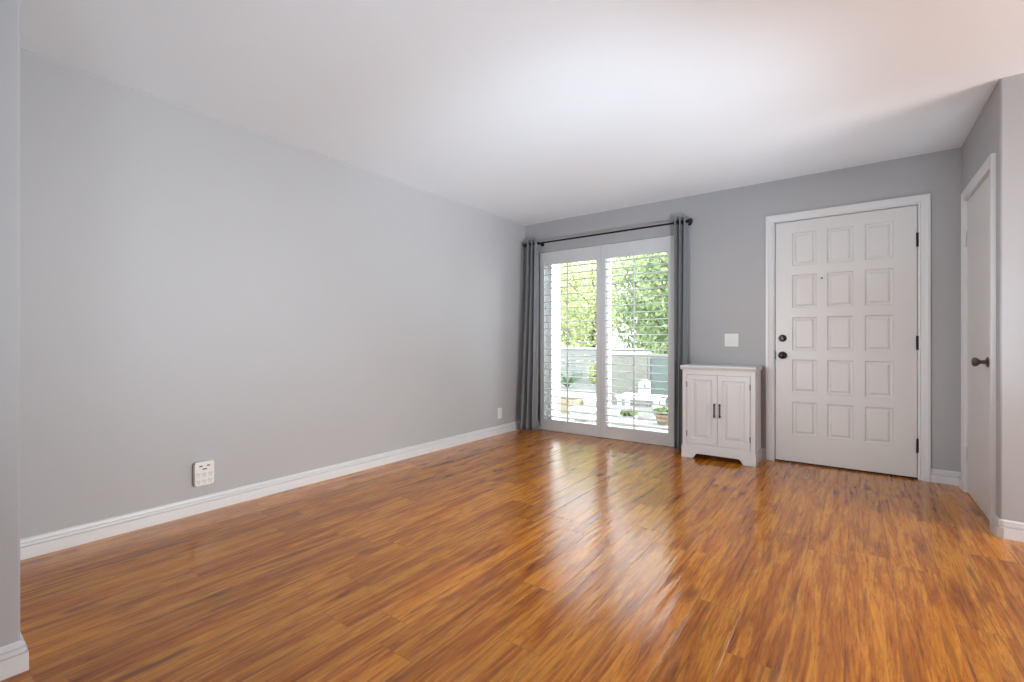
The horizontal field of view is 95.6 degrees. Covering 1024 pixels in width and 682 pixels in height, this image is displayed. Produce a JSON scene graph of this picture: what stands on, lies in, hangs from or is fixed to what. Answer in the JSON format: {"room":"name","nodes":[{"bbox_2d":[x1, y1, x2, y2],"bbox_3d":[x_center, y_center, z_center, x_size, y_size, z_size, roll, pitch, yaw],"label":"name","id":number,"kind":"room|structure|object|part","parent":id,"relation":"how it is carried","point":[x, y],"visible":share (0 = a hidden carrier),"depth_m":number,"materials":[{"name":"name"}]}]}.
{"room":"empty living room","nodes":[
{"label":"empty living room","id":0,"kind":"room"},
{"bbox_2d":[0,0,19,646],"bbox_3d":[-2.510,-0.174,1.015,1.065,2.400,1.855,0,0,36],"label":"wall","id":1,"kind":"structure","parent":0,"point":[9,9],"depth_m":1.43,"materials":[{"name":"grey paint"}]},
{"bbox_2d":[20,49,524,538],"bbox_3d":[-1.683,-0.114,3.168,0.160,2.520,6.302,0,0,36],"label":"wall","id":2,"kind":"structure","parent":0,"point":[196,286],"depth_m":2.85,"materials":[{"name":"grey paint"}]},
{"bbox_2d":[193,459,213,486],"bbox_3d":[-1.847,0.791,2.781,0.035,0.142,0.104,0,0,36],"label":"wall outlet","id":3,"kind":"object","parent":2,"relation":"attached to","point":[203,471],"visible":1,"depth_m":2.77,"materials":[{"name":"white plastic"}]},
{"bbox_2d":[0,420,539,680],"bbox_3d":[-1.231,0.979,2.735,1.081,0.095,6.142,0,0,36],"label":"baseboard","id":4,"kind":"structure","parent":2,"relation":"attached to","point":[37,545],"depth_m":2.73,"materials":[{"name":"white paint"}]},
{"bbox_2d":[498,408,501,418],"bbox_3d":[-0.135,0.798,5.125,0.008,0.116,0.072,0,0,36],"label":"wall outlet","id":5,"kind":"object","parent":2,"relation":"attached to","point":[499,409],"visible":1,"depth_m":5.12,"materials":[{"name":"white plastic"}]},
{"bbox_2d":[0,429,1023,681],"bbox_3d":[1.413,1.086,0.699,8.075,0.120,6.322,0,0,36],"label":"floor","id":6,"kind":"structure","parent":0,"point":[540,555],"depth_m":1.98,"materials":[{"name":"brown wood"}]},
{"bbox_2d":[680,364,761,466],"bbox_3d":[1.826,0.620,4.061,0.604,0.812,0.330,0,0,36],"label":"storage cabinet","id":7,"kind":"object","parent":6,"relation":"on","point":[722,403],"visible":1,"depth_m":3.93,"materials":[{"name":"white wood"}]},
{"bbox_3d":[1.652,0.596,4.034,0.250,0.600,0.018,0,0,36],"label":"door","id":8,"kind":"part","parent":7,"relation":"part of","materials":[{"name":"white wood"}]},
{"bbox_3d":[1.855,0.596,3.884,0.250,0.600,0.018,0,0,36],"label":"door","id":9,"kind":"part","parent":7,"relation":"part of","materials":[{"name":"white wood"}]},
{"bbox_2d":[20,0,1023,225],"bbox_3d":[1.454,-1.499,0.755,8.075,0.250,6.462,0,0,36],"label":"ceiling","id":10,"kind":"structure","parent":0,"point":[524,112],"depth_m":2.42,"materials":[{"name":"white paint"}]},
{"bbox_2d":[553,264,559,419],"bbox_3d":[0.446,-0.224,5.686,0.169,2.700,0.278,0,0,36],"label":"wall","id":11,"kind":"structure","parent":0,"point":[556,270],"depth_m":5.68,"materials":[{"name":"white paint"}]},
{"bbox_2d":[525,148,960,471],"bbox_3d":[2.238,-0.114,4.093,5.055,2.520,0.160,0,0,36],"label":"wall","id":12,"kind":"structure","parent":0,"point":[727,231],"depth_m":4.04,"materials":[{"name":"grey paint"}]},
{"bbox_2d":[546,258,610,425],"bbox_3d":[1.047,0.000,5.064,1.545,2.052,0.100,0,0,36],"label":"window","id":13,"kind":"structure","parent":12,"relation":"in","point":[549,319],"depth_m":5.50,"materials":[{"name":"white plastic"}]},
{"bbox_3d":[1.047,0.000,5.064,1.545,2.052,0.100,0,0,36],"label":"frame","id":14,"kind":"part","parent":13,"relation":"part of","materials":[{"name":"white plastic"}]},
{"bbox_2d":[540,245,600,436],"bbox_3d":[0.638,0.002,5.156,0.765,2.040,0.101,0,0,36],"label":"plantation shutter","id":15,"kind":"object","parent":13,"relation":"attached to","point":[593,252],"visible":1,"depth_m":5.13,"materials":[{"name":"white wood"}]},
{"bbox_3d":[0.615,0.015,5.122,0.012,1.747,0.020,0,0,36],"label":"tilt rod","id":16,"kind":"part","parent":15,"relation":"part of","materials":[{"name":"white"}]},
{"bbox_3d":[1.332,0.003,4.828,0.778,1.983,0.035,0,0,36],"label":"sliding sash","id":17,"kind":"part","parent":13,"relation":"part of","materials":[{"name":"white plastic"}]},
{"bbox_2d":[523,218,692,246],"bbox_3d":[0.923,-1.117,4.891,1.918,0.048,0.114,0,0,36],"label":"curtain rod","id":18,"kind":"object","parent":12,"relation":"attached to","point":[689,221],"visible":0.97,"depth_m":4.75,"materials":[{"name":"brown metal"}]},
{"bbox_2d":[520,239,538,430],"bbox_3d":[0.199,-0.077,5.322,0.202,2.179,0.191,0,0,36],"label":"curtain","id":19,"kind":"object","parent":18,"relation":"hanging from","point":[529,399],"visible":1,"depth_m":5.31,"materials":[{"name":"grey fabric"}]},
{"bbox_2d":[673,216,687,449],"bbox_3d":[1.577,-0.077,4.358,0.132,2.179,0.092,0,0,36],"label":"curtain","id":20,"kind":"object","parent":18,"relation":"hanging from","point":[681,229],"visible":0.94,"depth_m":4.35,"materials":[{"name":"grey fabric"}]},
{"bbox_2d":[601,235,673,446],"bbox_3d":[1.256,0.002,4.700,0.765,2.040,0.101,0,0,36],"label":"plantation shutter","id":21,"kind":"object","parent":12,"relation":"attached to","point":[660,244],"visible":0.99,"depth_m":4.66,"materials":[{"name":"white wood"}]},
{"bbox_3d":[1.229,0.015,4.670,0.012,1.747,0.020,0,0,36],"label":"tilt rod","id":22,"kind":"part","parent":21,"relation":"part of","materials":[{"name":"white wood"}]},
{"bbox_2d":[725,334,738,346],"bbox_3d":[1.976,-0.008,4.179,0.116,0.116,0.010,0,0,36],"label":"light switch","id":23,"kind":"object","parent":12,"relation":"attached to","point":[731,340],"visible":1,"depth_m":4.18,"materials":[{"name":"white plastic"}]},
{"bbox_2d":[762,448,765,459],"bbox_3d":[1.884,0.979,4.242,0.767,0.095,0.019,0,0,36],"label":"baseboard","id":24,"kind":"structure","parent":12,"relation":"attached to","point":[763,449],"depth_m":4.02,"materials":[{"name":"white paint"}]},
{"bbox_2d":[766,193,930,481],"bbox_3d":[2.656,-0.024,3.743,1.063,2.100,0.227,0,0,36],"label":"door","id":25,"kind":"structure","parent":12,"relation":"in","point":[848,287],"depth_m":3.67,"materials":[{"name":"white paint"}]},
{"bbox_3d":[2.283,0.121,3.922,0.064,0.064,0.073,0,0,36],"label":"knob","id":26,"kind":"part","parent":25,"relation":"part of","materials":[{"name":"brown metal"}]},
{"bbox_2d":[931,469,960,488],"bbox_3d":[3.088,0.979,3.293,0.163,0.095,0.117,0,0,36],"label":"baseboard","id":27,"kind":"structure","parent":12,"relation":"attached to","point":[937,476],"depth_m":3.33,"materials":[{"name":"white paint"}]},
{"bbox_2d":[961,73,1023,522],"bbox_3d":[4.475,-0.174,1.678,3.987,2.400,1.072,0,0,36],"label":"wall","id":28,"kind":"structure","parent":0,"point":[998,129],"depth_m":2.41,"materials":[{"name":"grey paint"}]},
{"bbox_2d":[961,153,995,530],"bbox_3d":[2.880,0.007,2.828,0.185,2.038,0.874,0,0,36],"label":"door","id":29,"kind":"structure","parent":28,"relation":"in","point":[978,199],"depth_m":2.84,"materials":[{"name":"white paint"}]},
{"bbox_3d":[2.691,0.121,2.669,0.070,0.060,0.060,0,0,36],"label":"knob","id":30,"kind":"part","parent":29,"relation":"part of","materials":[{"name":"brown metal"}]},
{"bbox_2d":[991,514,1023,541],"bbox_3d":[4.166,0.979,1.275,4.006,0.095,0.095,0,0,36],"label":"baseboard","id":31,"kind":"structure","parent":28,"relation":"attached to","point":[1001,528],"depth_m":2.40,"materials":[{"name":"white paint"}]},
{"label":"outside","id":32,"kind":"structure","parent":0,"visible":0},
{"bbox_2d":[560,366,667,432],"bbox_3d":[4.709,1.126,13.128,24.000,0.120,17.277,0,0,36],"label":"patio slab","id":33,"kind":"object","parent":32,"point":[571,387],"depth_m":6.82,"materials":[{"name":"concrete"}]},
{"bbox_2d":[560,370,582,386],"bbox_3d":[1.228,0.874,10.558,0.860,0.376,0.822,0,0,36],"label":"agave plant","id":34,"kind":"object","parent":33,"relation":"on","point":[564,380],"visible":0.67,"depth_m":10.46,"materials":[{"name":"green plant"}]},
{"bbox_2d":[560,398,583,413],"bbox_3d":[0.835,0.966,6.963,0.380,0.200,0.300,0,0,36],"label":"planter box","id":35,"kind":"object","parent":33,"relation":"on","point":[562,400],"visible":0.24,"depth_m":6.83,"materials":[{"name":"brown wood"}]},
{"bbox_2d":[568,406,595,423],"bbox_3d":[0.992,0.976,6.164,0.404,0.180,0.340,0,0,28],"label":"patio table","id":36,"kind":"object","parent":33,"relation":"on","point":[574,408],"visible":0.49,"depth_m":6.09,"materials":[{"name":"white"}]},
{"bbox_3d":[0.803,1.001,6.152,0.050,0.130,0.050,0,0,28],"label":"leg","id":37,"kind":"part","parent":36,"relation":"part of","materials":[{"name":"white"}]},
{"bbox_2d":[560,259,614,360],"bbox_3d":[2.243,-1.460,18.647,4.379,5.056,4.111,0,0,36],"label":"tree","id":38,"kind":"object","parent":33,"relation":"on","point":[564,331],"visible":0.15,"depth_m":18.13,"materials":[{"name":"green plant"}]},
{"bbox_2d":[583,397,595,405],"bbox_3d":[1.255,0.966,6.926,0.304,0.200,0.280,0,0,31],"label":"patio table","id":39,"kind":"object","parent":33,"relation":"on","point":[587,402],"visible":0.32,"depth_m":6.89,"materials":[{"name":"white"}]},
{"bbox_2d":[587,361,595,384],"bbox_3d":[1.885,0.751,10.230,0.479,0.634,0.499,0,0,36],"label":"shrub","id":40,"kind":"object","parent":33,"relation":"on","point":[591,373],"visible":0.23,"depth_m":10.16,"materials":[{"name":"green plant"}]},
{"bbox_2d":[560,257,629,366],"bbox_3d":[2.551,-0.905,13.966,2.056,3.947,2.510,0,0,-36],"label":"tree","id":41,"kind":"object","parent":33,"relation":"on","point":[591,324],"visible":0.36,"depth_m":13.78,"materials":[{"name":"green plant"}]},
{"bbox_2d":[560,348,646,383],"bbox_3d":[1.045,0.616,11.697,5.040,0.900,0.150,0,0,36],"label":"fence","id":42,"kind":"object","parent":33,"relation":"on","point":[572,352],"visible":0.04,"depth_m":11.20,"materials":[{"name":"white wood"}]},
{"bbox_3d":[1.033,0.181,11.681,5.040,0.030,0.110,0,0,36],"label":"cap rail","id":43,"kind":"part","parent":42,"relation":"part of","materials":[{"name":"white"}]},
{"bbox_2d":[619,407,638,423],"bbox_3d":[1.484,0.953,5.899,0.254,0.226,0.254,0,0,36],"label":"plant pot","id":44,"kind":"object","parent":33,"relation":"on","point":[622,412],"visible":0.69,"depth_m":5.83,"materials":[{"name":"white"}]},
{"bbox_3d":[1.484,1.006,5.888,0.212,0.120,0.212,0,0,36],"label":"pot","id":45,"kind":"part","parent":44,"relation":"part of","materials":[{"name":"white"}]},
{"bbox_2d":[611,351,650,406],"bbox_3d":[1.900,0.624,7.768,0.800,0.885,0.220,0,0,36],"label":"wall","id":46,"kind":"structure","parent":33,"relation":"on","point":[639,361],"depth_m":7.66,"materials":[{"name":"white"}]},
{"bbox_2d":[648,354,667,406],"bbox_3d":[2.644,0.636,7.159,1.120,0.860,0.118,0,0,36],"label":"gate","id":47,"kind":"object","parent":46,"relation":"attached to","point":[651,361],"visible":0.15,"depth_m":7.40,"materials":[{"name":"grey metal"}]},
{"bbox_2d":[611,252,667,353],"bbox_3d":[3.377,-0.801,11.772,1.910,3.740,2.244,0,0,-33],"label":"tree","id":48,"kind":"object","parent":33,"relation":"on","point":[614,280],"visible":0.23,"depth_m":11.66,"materials":[{"name":"green plant"}]},
{"bbox_2d":[611,252,667,353],"bbox_3d":[5.628,-1.441,16.061,4.730,5.018,4.552,0,0,36],"label":"tree","id":49,"kind":"object","parent":33,"relation":"on","point":[662,252],"visible":0.02,"depth_m":16.14,"materials":[{"name":"green plant"}]},
{"bbox_2d":[614,252,667,353],"bbox_3d":[3.435,-0.681,9.498,2.640,3.499,2.441,0,0,36],"label":"tree","id":50,"kind":"object","parent":33,"relation":"on","point":[650,307],"visible":0.2,"depth_m":9.49,"materials":[{"name":"green plant"}]},
{"bbox_2d":[615,393,666,418],"bbox_3d":[1.820,0.916,6.547,0.604,0.300,0.420,0,0,36],"label":"patio table","id":51,"kind":"object","parent":33,"relation":"on","point":[619,397],"visible":0.63,"depth_m":6.49,"materials":[{"name":"white"}]},
{"bbox_3d":[1.528,0.941,6.589,0.050,0.250,0.050,0,0,36],"label":"leg","id":52,"kind":"part","parent":51,"relation":"part of","materials":[{"name":"white"}]},
{"bbox_3d":[1.694,0.941,6.814,0.050,0.250,0.050,0,0,36],"label":"leg","id":53,"kind":"part","parent":51,"relation":"part of","materials":[{"name":"white"}]},
{"bbox_2d":[639,379,649,395],"bbox_3d":[1.857,0.653,6.495,0.120,0.225,0.120,0,0,36],"label":"lantern","id":54,"kind":"object","parent":51,"relation":"on","point":[644,391],"visible":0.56,"depth_m":6.48,"materials":[{"name":"white"}]},
{"bbox_3d":[1.947,0.941,6.280,0.050,0.250,0.050,0,0,36],"label":"leg","id":55,"kind":"part","parent":51,"relation":"part of","materials":[{"name":"white"}]},
{"bbox_2d":[653,406,667,424],"bbox_3d":[1.954,0.943,5.939,0.308,0.246,0.311,0,0,11],"label":"potted plant","id":56,"kind":"object","parent":33,"relation":"on","point":[663,408],"visible":0.47,"depth_m":5.89,"materials":[{"name":"ceramic"}]},
{"bbox_3d":[1.961,1.001,5.946,0.276,0.130,0.276,0,0,36],"label":"pot","id":57,"kind":"part","parent":56,"relation":"part of","materials":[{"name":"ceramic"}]}
]}

